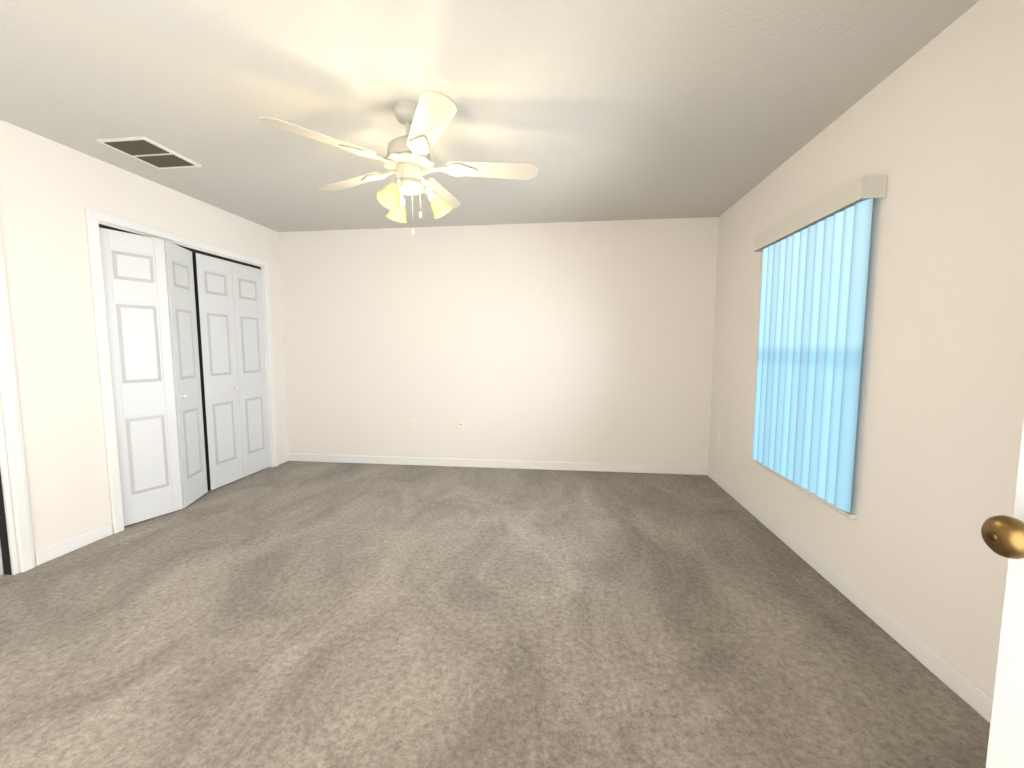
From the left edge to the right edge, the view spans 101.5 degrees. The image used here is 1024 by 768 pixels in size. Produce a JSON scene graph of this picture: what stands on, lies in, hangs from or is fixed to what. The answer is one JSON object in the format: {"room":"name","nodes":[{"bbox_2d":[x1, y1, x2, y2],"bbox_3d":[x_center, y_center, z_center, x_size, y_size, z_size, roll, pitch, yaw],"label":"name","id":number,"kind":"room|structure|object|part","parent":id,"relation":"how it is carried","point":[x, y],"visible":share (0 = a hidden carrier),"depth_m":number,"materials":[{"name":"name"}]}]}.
{"room":"empty bedroom","nodes":[
{"label":"empty bedroom","id":0,"kind":"room"},
{"bbox_2d":[0,120,287,572],"bbox_3d":[-2.760,-0.188,2.373,0.120,2.440,4.280,1,5,7],"label":"wall","id":1,"kind":"structure","parent":0,"point":[50,190],"depth_m":2.52,"materials":[{"name":"white paint"}]},
{"bbox_2d":[0,410,17,574],"bbox_3d":[-2.829,0.062,1.806,0.120,2.040,0.840,1,5,7],"label":"door jamb","id":2,"kind":"structure","parent":1,"relation":"in","point":[8,515],"depth_m":2.26,"materials":[{"name":"white wood"}]},
{"bbox_2d":[0,471,11,574],"bbox_3d":[-2.787,0.036,2.204,0.106,2.022,0.001,1,5,7],"label":"hall door","id":3,"kind":"structure","parent":2,"relation":"attached to","point":[5,550],"depth_m":2.27,"materials":[{"name":"black"}]},
{"bbox_2d":[0,226,35,572],"bbox_3d":[-2.760,0.028,1.795,0.020,2.110,0.980,1,5,7],"label":"door frame","id":4,"kind":"structure","parent":1,"relation":"attached to","point":[16,463],"depth_m":2.27,"materials":[{"name":"white wood"}]},
{"bbox_2d":[34,522,112,565],"bbox_3d":[-2.801,1.065,1.565,0.013,0.085,2.455,1,5,7],"label":"baseboard","id":5,"kind":"structure","parent":1,"relation":"attached to","point":[51,552],"depth_m":2.55,"materials":[{"name":"white wood"}]},
{"bbox_2d":[85,207,278,533],"bbox_3d":[-2.617,-0.123,3.514,0.140,2.110,1.640,1,5,7],"label":"door frame","id":6,"kind":"structure","parent":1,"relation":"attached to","point":[266,362],"depth_m":2.79,"materials":[{"name":"white wood"}]},
{"bbox_2d":[99,227,207,525],"bbox_3d":[-2.577,-0.045,3.118,0.180,2.000,0.712,1,5,7],"label":"closet door","id":7,"kind":"structure","parent":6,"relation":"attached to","point":[149,290],"depth_m":3.00,"materials":[{"name":"white wood"}]},
{"bbox_2d":[192,253,270,489],"bbox_3d":[-2.542,-0.112,3.879,0.074,2.000,0.749,1,5,7],"label":"closet door","id":8,"kind":"structure","parent":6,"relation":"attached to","point":[229,319],"depth_m":3.81,"materials":[{"name":"white wood"}]},
{"bbox_2d":[0,0,979,231],"bbox_3d":[-0.868,-1.444,2.038,5.490,0.120,4.520,1,5,7],"label":"ceiling","id":9,"kind":"structure","parent":0,"point":[601,110],"depth_m":1.96,"materials":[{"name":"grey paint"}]},
{"bbox_2d":[96,136,201,168],"bbox_3d":[-2.233,-1.425,2.596,0.310,0.014,0.390,1,5,7],"label":"ceiling vent","id":10,"kind":"object","parent":9,"relation":"in","point":[149,151],"visible":1,"depth_m":2.56,"materials":[{"name":"white metal"}]},
{"bbox_2d":[259,90,537,234],"bbox_3d":[-0.503,-1.075,2.170,1.268,0.637,1.243,1,5,7],"label":"ceiling fan","id":11,"kind":"object","parent":9,"relation":"hanging from","point":[427,118],"visible":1,"depth_m":2.06,"materials":[{"name":"white"}]},
{"bbox_2d":[0,461,989,767],"bbox_3d":[-0.868,1.096,2.261,5.490,0.100,4.520,1,5,7],"label":"floor","id":12,"kind":"structure","parent":0,"point":[318,615],"depth_m":1.78,"materials":[{"name":"grey carpet"}]},
{"bbox_2d":[278,217,718,466],"bbox_3d":[-0.610,-0.360,4.327,5.490,2.440,0.120,1,5,7],"label":"wall","id":13,"kind":"structure","parent":0,"point":[587,342],"depth_m":4.20,"materials":[{"name":"white paint"}]},
{"bbox_2d":[409,418,415,428],"bbox_3d":[-1.047,0.418,4.382,0.070,0.115,0.008,1,5,7],"label":"duplex electrical outlet","id":14,"kind":"object","parent":13,"relation":"attached to","point":[411,423],"visible":1,"depth_m":4.38,"materials":[{"name":"white plastic"}]},
{"bbox_2d":[457,419,463,429],"bbox_3d":[-0.530,0.419,4.317,0.070,0.115,0.015,1,5,7],"label":"outlet","id":15,"kind":"object","parent":13,"relation":"attached to","point":[460,422],"visible":1,"depth_m":4.32,"materials":[{"name":"white plastic"}]},
{"bbox_2d":[288,453,707,474],"bbox_3d":[-0.271,0.822,4.323,4.390,0.085,0.013,1,5,7],"label":"baseboard","id":16,"kind":"structure","parent":13,"relation":"attached to","point":[629,468],"depth_m":4.29,"materials":[{"name":"white wood"}]},
{"bbox_2d":[708,0,1023,697],"bbox_3d":[1.739,-0.142,1.844,0.160,2.440,4.280,1,5,7],"label":"wall","id":17,"kind":"structure","parent":0,"point":[933,129],"depth_m":1.65,"materials":[{"name":"white paint"}]},
{"bbox_2d":[756,209,872,519],"bbox_3d":[1.781,-0.143,2.448,0.167,1.524,0.995,1,5,7],"label":"window frame","id":18,"kind":"structure","parent":17,"relation":"in","point":[850,515],"depth_m":2.20,"materials":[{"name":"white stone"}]},
{"bbox_2d":[752,198,872,512],"bbox_3d":[1.685,-0.154,2.458,0.022,1.473,1.005,1,5,7],"label":"window blinds","id":19,"kind":"object","parent":18,"relation":"attached to","point":[812,310],"visible":0.98,"depth_m":2.29,"materials":[{"name":"plastic"}]},
{"bbox_2d":[753,175,887,251],"bbox_3d":[1.677,-0.925,2.391,0.104,0.095,1.065,1,5,7],"label":"window valance","id":20,"kind":"object","parent":17,"relation":"attached to","point":[861,189],"visible":0.96,"depth_m":2.13,"materials":[{"name":"white plastic"}]},
{"bbox_2d":[707,467,992,722],"bbox_3d":[1.652,1.031,1.950,0.013,0.085,4.267,1,5,7],"label":"baseboard","id":21,"kind":"structure","parent":17,"relation":"attached to","point":[975,697],"depth_m":1.84,"materials":[{"name":"white wood"}]},
{"bbox_3d":[-1.126,0.022,-0.026,5.490,2.440,0.120,1,5,7],"label":"wall","id":22,"kind":"structure","parent":0,"visible":0},
{"bbox_2d":[981,416,1023,767],"bbox_3d":[0.794,0.199,0.281,0.216,2.010,0.817,1,5,7],"label":"entry door","id":23,"kind":"structure","parent":22,"relation":"in","point":[1005,749],"depth_m":0.68,"materials":[{"name":"white wood"}]},
{"bbox_3d":[0.836,0.230,0.639,0.216,0.068,0.104,1,5,7],"label":"door entry knob","id":24,"kind":"part","parent":23,"relation":"part of","materials":[{"name":"gold metal"}]}
]}

